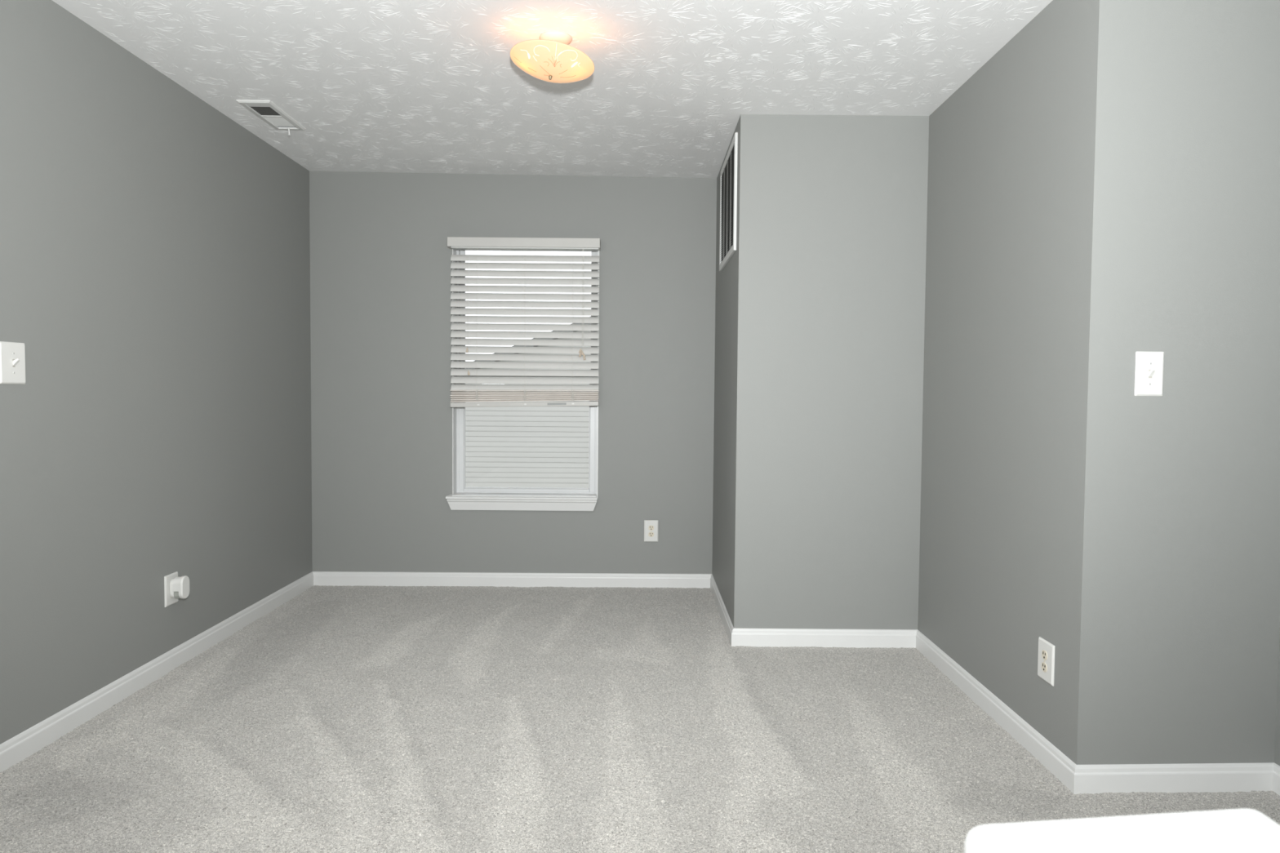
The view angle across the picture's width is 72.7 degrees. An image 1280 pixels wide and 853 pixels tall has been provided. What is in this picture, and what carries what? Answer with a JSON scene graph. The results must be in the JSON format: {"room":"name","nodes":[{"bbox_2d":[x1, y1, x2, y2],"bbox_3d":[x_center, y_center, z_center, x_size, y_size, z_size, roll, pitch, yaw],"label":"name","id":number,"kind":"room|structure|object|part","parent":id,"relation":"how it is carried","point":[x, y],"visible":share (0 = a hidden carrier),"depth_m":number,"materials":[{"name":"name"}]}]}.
{"room":"empty bedroom","nodes":[
{"label":"empty bedroom","id":0,"kind":"room"},
{"bbox_2d":[0,0,312,744],"bbox_3d":[-2.014,-0.129,1.477,0.134,2.570,7.611,0,2,0],"label":"wall","id":1,"kind":"structure","parent":0,"point":[155,248],"depth_m":3.34,"materials":[{"name":"grey paint"}]},
{"bbox_2d":[0,341,25,384],"bbox_3d":[-1.942,-0.197,2.702,0.023,0.130,0.112,0,2,0],"label":"light switch","id":2,"kind":"object","parent":1,"relation":"attached to","point":[12,354],"visible":1,"depth_m":2.70,"materials":[{"name":"white plastic"}]},
{"bbox_2d":[0,571,313,772],"bbox_3d":[-1.957,1.068,1.528,0.012,0.088,7.372,0,2,0],"label":"baseboard","id":3,"kind":"structure","parent":1,"relation":"attached to","point":[21,746],"depth_m":3.34,"materials":[{"name":"white paint"}]},
{"bbox_2d":[164,571,177,607],"bbox_3d":[-1.957,0.681,3.635,0.009,0.130,0.100,0,2,0],"label":"wall outlet","id":4,"kind":"object","parent":1,"relation":"attached to","point":[169,601],"visible":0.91,"depth_m":3.60,"materials":[{"name":"white plastic"}]},
{"bbox_2d":[169,575,189,599],"bbox_3d":[-1.925,0.672,3.633,0.056,0.096,0.062,0,2,0],"label":"plug","id":5,"kind":"object","parent":4,"relation":"attached to","point":[179,586],"visible":1,"depth_m":3.61,"materials":[{"name":"white plastic"}]},
{"bbox_2d":[309,170,716,573],"bbox_3d":[-0.754,-0.276,5.235,2.638,2.570,0.120,0,2,-1],"label":"wall","id":6,"kind":"structure","parent":0,"point":[380,262],"depth_m":5.17,"materials":[{"name":"grey paint"}]},
{"bbox_2d":[312,571,711,588],"bbox_3d":[-0.765,0.923,5.219,2.399,0.088,0.012,0,2,-1],"label":"baseboard","id":7,"kind":"structure","parent":6,"relation":"attached to","point":[320,578],"depth_m":5.21,"materials":[{"name":"white paint"}]},
{"bbox_2d":[445,248,599,511],"bbox_3d":[-0.697,-0.308,5.238,0.901,1.617,0.224,0,2,0],"label":"window","id":8,"kind":"structure","parent":6,"relation":"in","point":[462,498],"depth_m":5.23,"materials":[{"name":"white paint"}]},
{"bbox_3d":[-0.704,0.420,5.226,0.899,0.026,0.139,0,2,0],"label":"sill","id":9,"kind":"part","parent":8,"relation":"part of","materials":[{"name":"white paint"}]},
{"bbox_2d":[447,236,600,407],"bbox_3d":[-0.679,-0.604,5.106,0.885,0.988,0.099,0,2,0],"label":"window blind","id":10,"kind":"object","parent":8,"relation":"attached to","point":[517,395],"visible":1,"depth_m":5.09,"materials":[{"name":"white paint"}]},
{"bbox_3d":[-1.004,-0.683,5.064,0.012,0.714,0.005,0,2,0],"label":"tilt cord","id":11,"kind":"part","parent":10,"relation":"part of","materials":[{"name":"white fabric"}]},
{"bbox_3d":[-0.951,-0.596,5.095,0.018,0.889,0.054,0,2,0],"label":"ladder cord","id":12,"kind":"part","parent":10,"relation":"part of","materials":[{"name":"white fabric"}]},
{"bbox_3d":[-0.670,-0.594,5.096,0.018,0.889,0.054,0,2,0],"label":"ladder cord","id":13,"kind":"part","parent":10,"relation":"part of","materials":[{"name":"white fabric"}]},
{"bbox_3d":[-0.670,-1.060,5.084,0.860,0.045,0.060,0,2,0],"label":"head rail","id":14,"kind":"part","parent":10,"relation":"part of","materials":[{"name":"white paint"}]},
{"bbox_3d":[-0.678,-0.132,5.121,0.870,0.027,0.052,-1,2,0],"label":"rail","id":15,"kind":"part","parent":10,"relation":"part of","materials":[{"name":"white plastic"}]},
{"bbox_3d":[-0.390,-0.591,5.096,0.018,0.889,0.054,0,2,0],"label":"ladder cord","id":16,"kind":"part","parent":10,"relation":"part of","materials":[{"name":"white fabric"}]},
{"bbox_3d":[-0.331,-0.737,5.063,0.014,0.594,0.006,0,2,0],"label":"lift cord","id":17,"kind":"part","parent":10,"relation":"part of","materials":[{"name":"white fabric"}]},
{"bbox_3d":[-0.687,0.031,5.292,0.840,0.747,0.025,0,2,0],"label":"sash","id":18,"kind":"part","parent":8,"relation":"part of","materials":[{"name":"white plastic"}]},
{"bbox_3d":[-0.681,-0.706,5.292,0.840,0.797,0.024,0,2,0],"label":"sash","id":19,"kind":"part","parent":8,"relation":"part of","materials":[{"name":"white plastic"}]},
{"bbox_2d":[644,520,658,542],"bbox_3d":[0.067,0.627,5.209,0.085,0.130,0.009,0,2,0],"label":"wall outlet","id":20,"kind":"object","parent":6,"relation":"attached to","point":[651,526],"visible":1,"depth_m":5.21,"materials":[{"name":"white plastic"}]},
{"bbox_2d":[648,532,653,537],"bbox_3d":[0.067,0.646,5.208,0.034,0.029,0.004,0,2,0],"label":"receptacle","id":21,"kind":"object","parent":20,"relation":"attached to","point":[650,534],"depth_m":5.21,"materials":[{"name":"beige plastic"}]},
{"bbox_2d":[648,525,653,530],"bbox_3d":[0.067,0.607,5.207,0.034,0.029,0.004,0,2,0],"label":"receptacle","id":22,"kind":"object","parent":20,"relation":"attached to","point":[650,527],"depth_m":5.20,"materials":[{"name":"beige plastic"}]},
{"bbox_2d":[52,0,1052,177],"bbox_3d":[-0.011,-1.346,1.442,3.879,0.061,7.394,0,2,0],"label":"ceiling","id":23,"kind":"structure","parent":0,"point":[374,86],"depth_m":3.40,"materials":[{"name":"white paint"}]},
{"bbox_2d":[235,99,306,135],"bbox_3d":[-1.714,-1.436,4.060,0.150,0.046,0.418,1,2,0],"label":"ceiling vent","id":24,"kind":"object","parent":23,"relation":"in","point":[268,111],"visible":1,"depth_m":4.04,"materials":[{"name":"white metal"}]},
{"bbox_2d":[510,31,594,83],"bbox_3d":[-0.308,-1.306,3.062,0.297,0.171,0.297,0,2,0],"label":"ceiling lamp","id":25,"kind":"object","parent":23,"relation":"attached to","point":[549,58],"visible":1,"depth_m":3.01,"materials":[{"name":"glass"}]},
{"bbox_2d":[0,585,1279,852],"bbox_3d":[-0.031,1.121,1.548,3.901,0.010,7.407,0,2,0],"label":"floor","id":26,"kind":"structure","parent":0,"point":[358,718],"depth_m":2.88,"materials":[{"name":"grey carpet"}]},
{"bbox_2d":[711,115,740,626],"bbox_3d":[0.505,-0.240,4.653,0.120,2.570,1.315,0,2,0],"label":"wall","id":27,"kind":"structure","parent":0,"point":[726,279],"depth_m":4.48,"materials":[{"name":"grey paint"}]},
{"bbox_2d":[710,573,733,645],"bbox_3d":[0.429,0.958,4.636,0.012,0.088,1.206,0,2,0],"label":"baseboard","id":28,"kind":"structure","parent":27,"relation":"attached to","point":[726,620],"depth_m":4.53,"materials":[{"name":"white paint"}]},
{"bbox_2d":[719,132,737,271],"bbox_3d":[0.447,-1.117,4.436,0.012,0.546,0.728,0,2,0],"label":"air vent","id":29,"kind":"object","parent":27,"relation":"in","point":[728,173],"visible":1,"depth_m":4.37,"materials":[{"name":"white metal"}]},
{"bbox_2d":[733,114,928,629],"bbox_3d":[0.934,-0.212,4.056,0.975,2.570,0.122,0,2,0],"label":"wall","id":30,"kind":"structure","parent":0,"point":[833,208],"depth_m":3.99,"materials":[{"name":"grey paint"}]},
{"bbox_2d":[731,628,917,648],"bbox_3d":[0.858,0.986,4.040,0.868,0.088,0.012,0,2,0],"label":"baseboard","id":31,"kind":"structure","parent":30,"relation":"attached to","point":[824,637],"depth_m":4.03,"materials":[{"name":"white paint"}]},
{"bbox_2d":[917,0,1099,764],"bbox_3d":[1.365,-0.177,3.327,0.123,2.570,1.578,0,2,0],"label":"wall","id":32,"kind":"structure","parent":0,"point":[1011,150],"depth_m":3.04,"materials":[{"name":"grey paint"}]},
{"bbox_2d":[915,630,1075,793],"bbox_3d":[1.289,1.020,3.311,0.012,0.088,1.472,0,2,0],"label":"baseboard","id":33,"kind":"structure","parent":32,"relation":"attached to","point":[1060,765],"depth_m":3.08,"materials":[{"name":"white paint"}]},
{"bbox_2d":[1037,636,1055,686],"bbox_3d":[1.295,0.750,2.778,0.009,0.130,0.104,0,2,0],"label":"wall outlet","id":34,"kind":"object","parent":32,"relation":"attached to","point":[1046,660],"visible":1,"depth_m":2.76,"materials":[{"name":"white plastic"}]},
{"bbox_2d":[1041,662,1047,672],"bbox_3d":[1.293,0.769,2.778,0.004,0.029,0.034,0,2,0],"label":"receptacle","id":35,"kind":"object","parent":34,"relation":"attached to","point":[1044,664],"depth_m":2.77,"materials":[{"name":"beige plastic"}]},
{"bbox_2d":[1041,649,1047,660],"bbox_3d":[1.293,0.730,2.777,0.004,0.029,0.034,0,2,0],"label":"receptacle","id":36,"kind":"object","parent":34,"relation":"attached to","point":[1044,652],"depth_m":2.78,"materials":[{"name":"beige plastic"}]},
{"bbox_2d":[964,808,1279,852],"bbox_3d":[0.320,0.724,0.361,0.226,0.900,0.539,0,2,0],"label":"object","id":37,"kind":"structure","parent":0,"point":[1231,830],"depth_m":0.56,"materials":[{"name":"white paint"}]},
{"bbox_2d":[1076,0,1279,764],"bbox_3d":[1.672,-0.145,2.614,0.733,2.570,0.120,0,2,-2],"label":"wall","id":38,"kind":"structure","parent":0,"point":[1180,610],"depth_m":2.55,"materials":[{"name":"grey paint"}]},
{"bbox_2d":[1134,351,1164,395],"bbox_3d":[1.492,-0.154,2.536,0.085,0.130,0.023,0,2,-3],"label":"light switch","id":39,"kind":"object","parent":38,"relation":"attached to","point":[1149,366],"visible":1,"depth_m":2.54,"materials":[{"name":"white plastic"}]},
{"bbox_2d":[1073,762,1274,794],"bbox_3d":[1.596,1.053,2.595,0.621,0.088,0.012,0,2,-2],"label":"baseboard","id":40,"kind":"structure","parent":38,"relation":"attached to","point":[1188,777],"depth_m":2.59,"materials":[{"name":"white paint"}]},
{"bbox_2d":[1274,626,1279,765],"bbox_3d":[1.981,-0.041,0.187,0.120,2.570,5.009,0,2,0],"label":"wall","id":41,"kind":"structure","parent":0,"point":[1277,752],"depth_m":2.60,"materials":[{"name":"grey paint"}]},
{"bbox_2d":[1271,763,1279,795],"bbox_3d":[1.905,1.155,0.235,0.012,0.088,4.764,0,2,0],"label":"baseboard","id":42,"kind":"structure","parent":41,"relation":"attached to","point":[1276,773],"depth_m":2.59,"materials":[{"name":"white paint"}]},
{"label":"outside","id":43,"kind":"structure","parent":0,"visible":0},
{"bbox_3d":[-0.102,2.658,32.890,50.000,0.100,54.500,0,2,0],"label":"ground","id":44,"kind":"structure","parent":43,"visible":0},
{"bbox_2d":[465,323,591,488],"bbox_3d":[2.552,-0.244,20.468,16.800,6.785,7.090,0,2,0],"label":"neighbor house","id":45,"kind":"structure","parent":44,"relation":"on","point":[506,446],"depth_m":17.22,"materials":[{"name":"plastic"}]}
]}

